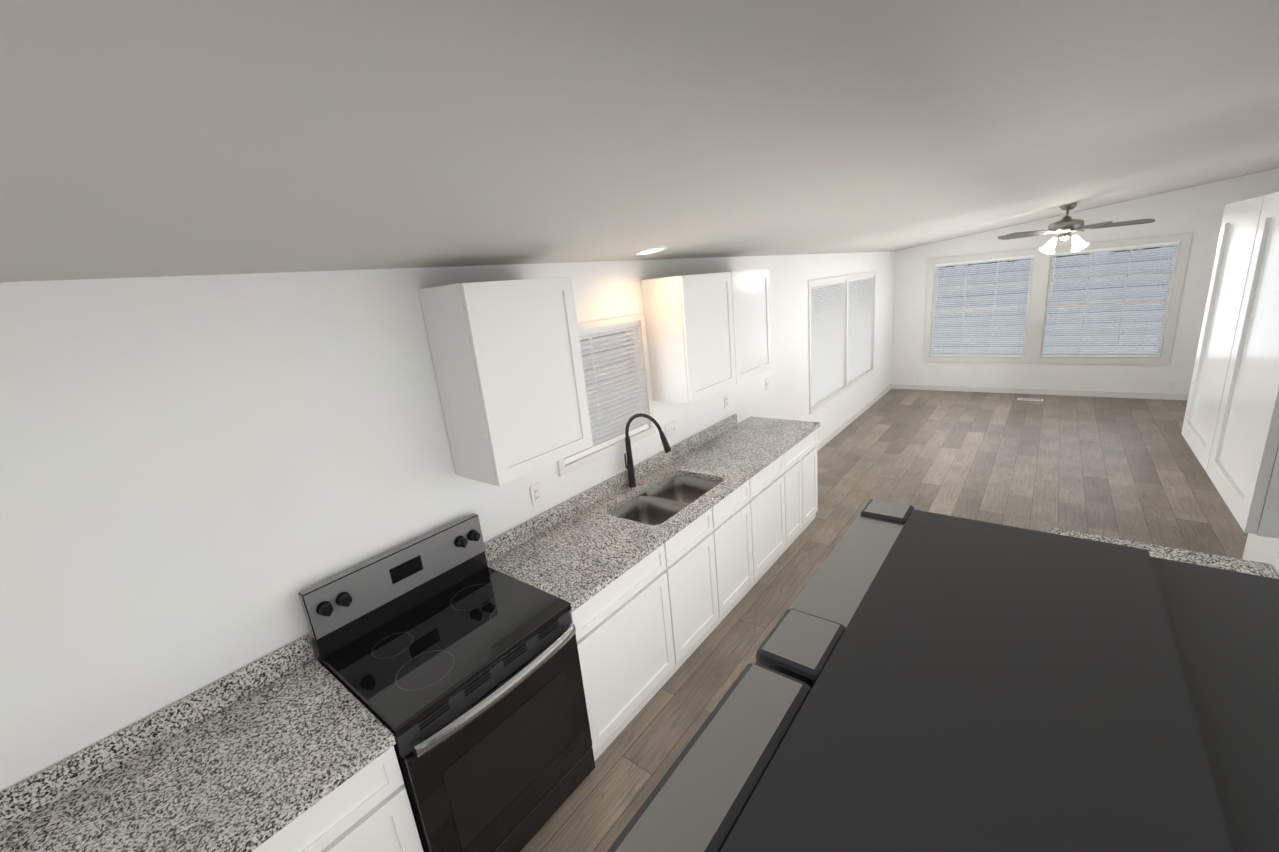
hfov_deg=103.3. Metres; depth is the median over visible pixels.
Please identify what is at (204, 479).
wall
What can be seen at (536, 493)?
outlet
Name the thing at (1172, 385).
electrical outlet
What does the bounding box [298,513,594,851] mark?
electric range
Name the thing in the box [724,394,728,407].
electrical outlet
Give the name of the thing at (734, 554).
base cabinet
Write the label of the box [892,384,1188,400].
baseboard
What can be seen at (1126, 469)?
floor
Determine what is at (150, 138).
ceiling
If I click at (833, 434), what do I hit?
baseboard
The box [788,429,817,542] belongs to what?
base cabinet
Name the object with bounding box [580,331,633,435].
backdrop
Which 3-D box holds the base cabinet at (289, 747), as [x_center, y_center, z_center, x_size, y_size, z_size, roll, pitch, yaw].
[-1.256,1.445,1.611,0.664,1.015,0.829,7,19,38]
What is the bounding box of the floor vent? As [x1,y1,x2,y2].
[1017,398,1042,400]
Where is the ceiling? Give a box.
[0,0,1278,281]
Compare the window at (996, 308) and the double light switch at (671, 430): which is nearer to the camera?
the double light switch at (671, 430)
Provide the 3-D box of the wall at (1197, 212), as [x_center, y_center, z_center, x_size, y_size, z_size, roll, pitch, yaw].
[6.116,-1.973,7.522,4.240,3.050,0.120,7,19,38]
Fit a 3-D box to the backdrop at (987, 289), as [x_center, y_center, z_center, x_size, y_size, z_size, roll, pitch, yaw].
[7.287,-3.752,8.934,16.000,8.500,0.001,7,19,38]
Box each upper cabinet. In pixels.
[418,276,592,485]
[641,271,744,402]
[737,269,771,379]
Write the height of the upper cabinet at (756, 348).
0.830 m
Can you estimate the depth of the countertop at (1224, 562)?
2.08 m
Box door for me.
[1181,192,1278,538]
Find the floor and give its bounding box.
[520,389,1247,851]
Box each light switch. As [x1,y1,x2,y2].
[665,421,676,439]
[765,378,768,389]
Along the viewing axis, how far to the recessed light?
2.99 m
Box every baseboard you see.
[816,384,891,450]
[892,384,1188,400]
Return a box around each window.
[557,313,655,475]
[808,271,875,413]
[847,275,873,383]
[923,233,1191,364]
[930,255,1034,356]
[1040,241,1179,357]
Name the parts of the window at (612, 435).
sink window trim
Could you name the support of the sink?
in the countertop at (571, 561)
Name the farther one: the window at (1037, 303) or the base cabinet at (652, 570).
the window at (1037, 303)
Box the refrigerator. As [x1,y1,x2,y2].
[607,499,1278,851]
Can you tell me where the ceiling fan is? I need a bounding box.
[997,203,1154,253]
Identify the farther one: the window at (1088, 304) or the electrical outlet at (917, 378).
the electrical outlet at (917, 378)
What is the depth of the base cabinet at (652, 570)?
2.58 m
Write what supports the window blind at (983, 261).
attached to the window at (996, 308)
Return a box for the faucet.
[624,413,671,488]
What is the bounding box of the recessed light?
[634,246,666,254]
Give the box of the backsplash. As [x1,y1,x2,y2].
[484,414,735,564]
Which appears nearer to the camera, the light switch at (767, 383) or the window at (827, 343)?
the light switch at (767, 383)
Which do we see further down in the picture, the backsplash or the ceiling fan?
the backsplash
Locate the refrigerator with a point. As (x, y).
(911, 679)
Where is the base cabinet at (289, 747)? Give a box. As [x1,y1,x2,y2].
[0,635,422,851]
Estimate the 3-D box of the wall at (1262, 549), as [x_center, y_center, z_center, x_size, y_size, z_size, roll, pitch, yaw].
[0.806,0.667,-0.191,0.100,3.050,6.020,7,19,38]
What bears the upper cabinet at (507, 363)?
attached to the wall at (204, 479)
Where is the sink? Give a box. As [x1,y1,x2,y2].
[612,473,731,556]
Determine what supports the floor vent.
in the floor
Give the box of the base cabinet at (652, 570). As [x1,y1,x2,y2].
[569,537,684,759]
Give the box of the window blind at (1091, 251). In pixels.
[1040,241,1179,356]
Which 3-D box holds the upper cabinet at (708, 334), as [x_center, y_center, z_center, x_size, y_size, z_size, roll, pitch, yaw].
[0.396,-0.657,3.656,0.332,0.830,0.710,7,19,38]
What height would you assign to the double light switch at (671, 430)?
0.116 m
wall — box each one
[0,251,895,791]
[891,168,1278,393]
[1242,533,1278,577]
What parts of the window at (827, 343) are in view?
left tall window trim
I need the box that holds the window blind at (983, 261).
[930,255,1033,356]
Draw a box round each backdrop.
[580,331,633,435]
[812,246,1173,353]
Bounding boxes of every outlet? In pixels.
[530,482,542,505]
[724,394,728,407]
[915,375,919,381]
[1168,381,1176,389]
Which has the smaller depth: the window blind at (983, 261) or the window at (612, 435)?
the window at (612, 435)
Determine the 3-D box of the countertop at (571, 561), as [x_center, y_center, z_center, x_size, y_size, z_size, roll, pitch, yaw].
[0.386,0.358,3.522,0.664,0.038,3.038,7,19,38]
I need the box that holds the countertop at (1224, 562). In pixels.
[1051,528,1278,578]
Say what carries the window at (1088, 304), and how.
in the wall at (1197, 212)
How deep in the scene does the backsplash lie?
3.14 m
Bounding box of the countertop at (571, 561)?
[488,417,819,612]
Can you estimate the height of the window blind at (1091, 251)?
1.508 m
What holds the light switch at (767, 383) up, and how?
attached to the wall at (204, 479)

